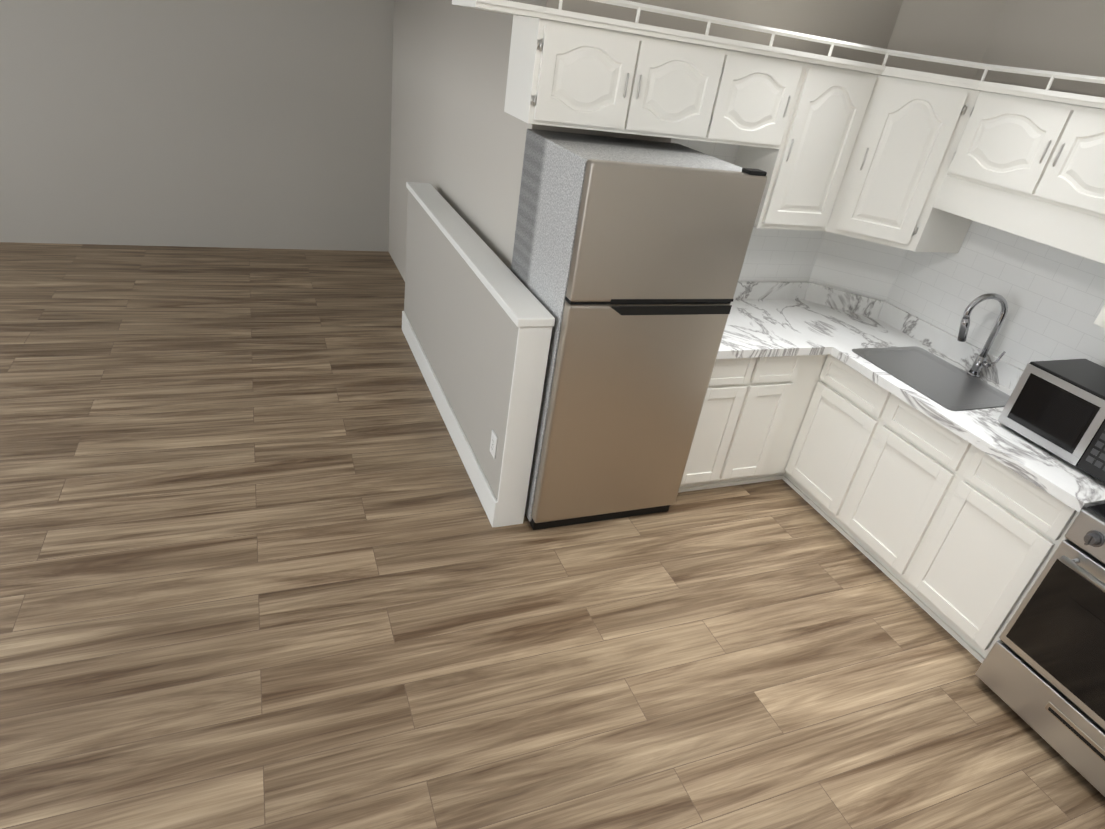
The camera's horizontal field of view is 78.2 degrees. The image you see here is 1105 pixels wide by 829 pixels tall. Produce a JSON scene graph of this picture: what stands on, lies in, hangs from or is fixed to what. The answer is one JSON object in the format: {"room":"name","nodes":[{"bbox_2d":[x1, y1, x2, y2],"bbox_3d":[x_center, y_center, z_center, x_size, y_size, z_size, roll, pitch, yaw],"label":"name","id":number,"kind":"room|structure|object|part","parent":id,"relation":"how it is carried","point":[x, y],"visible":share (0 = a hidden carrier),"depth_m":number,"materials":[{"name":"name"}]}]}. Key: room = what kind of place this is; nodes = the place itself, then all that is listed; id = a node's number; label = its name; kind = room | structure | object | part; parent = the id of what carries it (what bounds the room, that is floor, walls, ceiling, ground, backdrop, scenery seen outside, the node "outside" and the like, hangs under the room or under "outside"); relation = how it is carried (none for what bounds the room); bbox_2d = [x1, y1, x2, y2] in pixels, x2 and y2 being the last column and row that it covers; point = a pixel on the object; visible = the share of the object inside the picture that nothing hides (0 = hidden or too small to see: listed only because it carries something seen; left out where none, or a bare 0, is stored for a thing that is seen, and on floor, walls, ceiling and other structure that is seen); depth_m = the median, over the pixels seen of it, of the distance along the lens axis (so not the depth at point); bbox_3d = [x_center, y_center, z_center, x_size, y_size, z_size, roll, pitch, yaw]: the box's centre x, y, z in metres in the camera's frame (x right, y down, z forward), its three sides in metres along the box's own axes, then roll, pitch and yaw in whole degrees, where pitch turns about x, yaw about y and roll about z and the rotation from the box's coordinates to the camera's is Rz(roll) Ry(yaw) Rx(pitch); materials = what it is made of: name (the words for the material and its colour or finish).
{"room":"kitchen","nodes":[
{"label":"kitchen","id":0,"kind":"room"},
{"bbox_2d":[0,0,393,251],"bbox_3d":[-3.417,-2.482,5.001,4.630,2.476,0.120,-4,32,-22],"label":"wall","id":1,"kind":"structure","parent":0,"point":[264,124],"depth_m":5.34,"materials":[{"name":"paint"}]},
{"bbox_2d":[388,0,535,280],"bbox_3d":[-0.722,-1.773,4.514,0.120,2.476,3.297,-4,32,-22],"label":"wall","id":2,"kind":"structure","parent":0,"point":[456,131],"depth_m":3.98,"materials":[{"name":"paint"}]},
{"bbox_2d":[507,0,546,269],"bbox_3d":[-0.164,-0.910,3.148,0.002,2.476,0.120,-4,32,-22],"label":"wall","id":3,"kind":"structure","parent":0,"point":[525,125],"depth_m":3.10,"materials":[{"name":"paint"}]},
{"bbox_2d":[0,242,1104,828],"bbox_3d":[-1.407,0.352,3.205,6.840,0.100,7.240,-4,32,-22],"label":"floor","id":4,"kind":"structure","parent":0,"point":[264,564],"depth_m":2.63,"materials":[{"name":"wood"}]},
{"bbox_2d":[404,190,518,499],"bbox_3d":[-0.539,-0.485,3.803,0.137,1.000,2.242,-4,32,-22],"label":"wall","id":5,"kind":"structure","parent":4,"relation":"on","point":[464,327],"depth_m":3.45,"materials":[{"name":"paint"}]},
{"bbox_2d":[402,311,497,526],"bbox_3d":[-0.665,-0.108,3.978,0.014,0.145,2.254,-4,32,-22],"label":"baseboard","id":6,"kind":"structure","parent":5,"relation":"attached to","point":[484,491],"depth_m":3.66,"materials":[{"name":"white wood"}]},
{"bbox_2d":[406,182,554,326],"bbox_3d":[-0.468,-0.925,3.540,0.156,0.035,2.262,-4,32,-22],"label":"trim","id":7,"kind":"structure","parent":5,"relation":"on","point":[521,305],"depth_m":3.16,"materials":[{"name":"white"}]},
{"bbox_2d":[490,430,497,458],"bbox_3d":[-0.266,0.134,3.053,0.008,0.115,0.072,-4,32,-22],"label":"outlet","id":8,"kind":"object","parent":5,"relation":"attached to","point":[493,444],"visible":1,"depth_m":3.04,"materials":[{"name":"white plastic"}]},
{"bbox_2d":[495,326,551,526],"bbox_3d":[-0.135,0.082,2.916,0.139,1.000,0.012,-4,32,-22],"label":"trim","id":9,"kind":"structure","parent":5,"relation":"attached to","point":[531,359],"depth_m":2.88,"materials":[{"name":"white paint"}]},
{"bbox_2d":[511,129,766,529],"bbox_3d":[0.249,-0.359,3.131,0.750,1.656,0.688,-4,32,-22],"label":"fridge","id":10,"kind":"object","parent":4,"relation":"on","point":[628,257],"visible":0.9,"depth_m":2.76,"materials":[{"name":"silver"}]},
{"bbox_3d":[0.328,0.004,3.001,0.750,1.059,0.059,-4,32,-22],"label":"door","id":11,"kind":"part","parent":10,"relation":"part of","materials":[{"name":"silver metal"}]},
{"bbox_3d":[0.439,-0.682,2.612,0.750,0.511,0.059,-4,32,-22],"label":"freezer door","id":12,"kind":"part","parent":10,"relation":"part of","materials":[{"name":"silver metal"}]},
{"bbox_2d":[678,357,773,492],"bbox_3d":[0.703,-0.072,3.606,0.355,0.825,0.618,-4,32,-22],"label":"base cabinet","id":13,"kind":"object","parent":4,"relation":"on","point":[734,391],"depth_m":3.36,"materials":[{"name":"white wood"}]},
{"bbox_2d":[730,357,793,485],"bbox_3d":[0.904,-0.087,3.688,0.340,0.825,0.618,-4,32,-22],"label":"base cabinet","id":14,"kind":"object","parent":4,"relation":"on","point":[780,370],"depth_m":3.45,"materials":[{"name":"white wood"}]},
{"bbox_2d":[789,357,905,536],"bbox_3d":[1.691,0.144,3.505,0.617,0.825,0.496,-4,32,-22],"label":"base cabinet","id":15,"kind":"object","parent":4,"relation":"on","point":[884,440],"depth_m":3.34,"materials":[{"name":"white wood"}]},
{"bbox_2d":[716,297,929,360],"bbox_3d":[1.232,-0.457,3.549,1.350,0.040,0.700,-4,32,-22],"label":"countertop","id":16,"kind":"structure","parent":15,"relation":"on","point":[815,324],"depth_m":3.52,"materials":[{"name":"white stone"}]},
{"bbox_2d":[845,405,973,588],"bbox_3d":[1.819,0.323,3.225,0.617,0.825,0.505,-4,32,-22],"label":"base cabinet","id":17,"kind":"object","parent":4,"relation":"on","point":[921,461],"depth_m":3.03,"materials":[{"name":"white wood"}]},
{"bbox_2d":[902,449,1078,662],"bbox_3d":[1.988,0.560,2.855,0.617,0.825,0.438,-4,32,-22],"label":"base cabinet","id":18,"kind":"object","parent":4,"relation":"on","point":[995,533],"depth_m":2.71,"materials":[{"name":"white wood"}]},
{"bbox_2d":[838,349,1104,512],"bbox_3d":[1.902,-0.002,2.936,0.640,0.040,1.204,-4,32,-22],"label":"countertop","id":19,"kind":"structure","parent":18,"relation":"on","point":[1065,482],"depth_m":2.67,"materials":[{"name":"white stone"}]},
{"bbox_2d":[850,345,1011,412],"bbox_3d":[1.763,-0.102,3.218,0.470,0.189,0.610,-4,32,-22],"label":"sink","id":20,"kind":"object","parent":19,"relation":"in","point":[937,378],"depth_m":3.16,"materials":[{"name":"grey metal"}]},
{"bbox_2d":[942,293,1007,376],"bbox_3d":[1.977,-0.353,3.119,0.203,0.399,0.161,-4,32,-22],"label":"faucet","id":21,"kind":"object","parent":19,"relation":"on","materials":[{"name":"silver metal"}]},
{"bbox_2d":[997,359,1104,482],"bbox_3d":[2.085,0.018,2.616,0.358,0.286,0.460,-4,32,-22],"label":"microwave","id":22,"kind":"object","parent":19,"relation":"on","point":[1056,407],"visible":1,"depth_m":2.58,"materials":[{"name":"silver metal"}]},
{"bbox_3d":[1.989,0.109,2.417,0.012,0.263,0.118,-4,32,-22],"label":"panel","id":23,"kind":"part","parent":22,"relation":"part of","materials":[{"name":"black plastic"}]},
{"bbox_2d":[975,504,1104,796],"bbox_3d":[2.169,0.732,2.264,0.740,1.155,0.749,-4,32,-22],"label":"stove","id":24,"kind":"object","parent":4,"relation":"on","point":[1041,671],"visible":1,"depth_m":2.37,"materials":[{"name":"silver metal"}]},
{"bbox_3d":[1.838,1.132,2.368,0.040,0.192,0.739,-4,32,-22],"label":"drawer","id":25,"kind":"part","parent":24,"relation":"part of","materials":[{"name":"silver metal"}]},
{"bbox_3d":[1.822,1.106,2.345,0.004,0.035,0.253,-4,32,-22],"label":"drawer pull","id":26,"kind":"part","parent":24,"relation":"part of","materials":[{"name":"silver metal"}]},
{"bbox_3d":[1.871,0.651,2.076,0.057,0.023,0.645,-4,32,-22],"label":"handle","id":27,"kind":"part","parent":24,"relation":"part of","materials":[{"name":"silver metal"}]},
{"bbox_3d":[1.930,0.557,2.043,0.040,0.122,0.745,-4,32,-22],"label":"control panel","id":28,"kind":"part","parent":24,"relation":"part of","materials":[{"name":"silver metal"}]},
{"bbox_2d":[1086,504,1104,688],"bbox_3d":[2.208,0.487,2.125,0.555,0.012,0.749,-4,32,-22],"label":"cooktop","id":29,"kind":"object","parent":24,"relation":"in","point":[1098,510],"depth_m":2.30,"materials":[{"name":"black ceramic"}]},
{"bbox_2d":[532,0,902,281],"bbox_3d":[0.801,-0.980,3.545,2.090,2.476,0.120,-4,32,-22],"label":"wall","id":30,"kind":"structure","parent":0,"point":[778,255],"depth_m":3.16,"materials":[{"name":"paint"}]},
{"bbox_2d":[504,1,647,133],"bbox_3d":[0.069,-1.359,2.684,0.406,0.386,0.317,-4,32,-22],"label":"upper cabinet","id":31,"kind":"object","parent":30,"relation":"attached to","point":[568,69],"depth_m":2.56,"materials":[{"name":"white wood"}]},
{"bbox_2d":[628,25,735,141],"bbox_3d":[0.438,-1.385,2.836,0.392,0.386,0.317,-4,32,-22],"label":"upper cabinet","id":32,"kind":"object","parent":30,"relation":"attached to","point":[683,74],"depth_m":2.72,"materials":[{"name":"white wood"}]},
{"bbox_2d":[712,40,807,151],"bbox_3d":[0.806,-1.411,2.987,0.407,0.386,0.317,-4,32,-22],"label":"upper cabinet","id":33,"kind":"object","parent":30,"relation":"attached to","point":[761,87],"depth_m":2.87,"materials":[{"name":"white wood"}]},
{"bbox_2d":[733,281,809,300],"bbox_3d":[0.978,-0.679,3.725,1.043,0.100,0.018,-4,32,-22],"label":"backsplash","id":34,"kind":"structure","parent":30,"relation":"attached to","point":[745,290],"depth_m":3.82,"materials":[{"name":"white stone"}]},
{"bbox_2d":[734,52,883,231],"bbox_3d":[1.163,-1.286,3.231,0.420,0.741,0.317,-4,32,-22],"label":"upper cabinet","id":35,"kind":"object","parent":30,"relation":"attached to","point":[804,185],"depth_m":3.10,"materials":[{"name":"white wood"}]},
{"bbox_2d":[808,0,1005,300],"bbox_3d":[1.705,-0.936,3.726,0.310,2.476,0.310,-4,32,-22],"label":"wall","id":36,"kind":"structure","parent":0,"point":[958,29],"depth_m":3.28,"materials":[{"name":"paint"}]},
{"bbox_2d":[885,0,1104,369],"bbox_3d":[2.486,-0.122,2.509,0.120,2.476,3.824,-4,32,-22],"label":"wall","id":37,"kind":"structure","parent":0,"point":[1054,297],"depth_m":3.06,"materials":[{"name":"paint"}]},
{"bbox_2d":[828,64,987,252],"bbox_3d":[1.681,-1.250,3.314,0.595,0.741,0.595,-4,32,-22],"label":"upper cabinet","id":38,"kind":"object","parent":37,"relation":"attached to","point":[913,160],"depth_m":3.12,"materials":[{"name":"white wood"}]},
{"bbox_2d":[878,301,1023,388],"bbox_3d":[2.423,0.230,2.531,0.017,0.100,3.232,-4,32,-22],"label":"backsplash","id":39,"kind":"structure","parent":37,"relation":"attached to","point":[1009,375],"depth_m":3.53,"materials":[{"name":"white stone"}]},
{"bbox_2d":[944,76,1104,223],"bbox_3d":[2.097,-1.044,2.705,0.317,0.386,0.869,-4,32,-22],"label":"upper cabinet","id":40,"kind":"object","parent":37,"relation":"attached to","point":[1045,148],"depth_m":2.71,"materials":[{"name":"white wood"}]},
{"bbox_2d":[1094,304,1104,327],"bbox_3d":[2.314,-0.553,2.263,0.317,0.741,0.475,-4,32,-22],"label":"outlet","id":41,"kind":"object","parent":37,"relation":"attached to","point":[1100,320],"depth_m":2.55,"materials":[{"name":"white plastic"}]}
]}

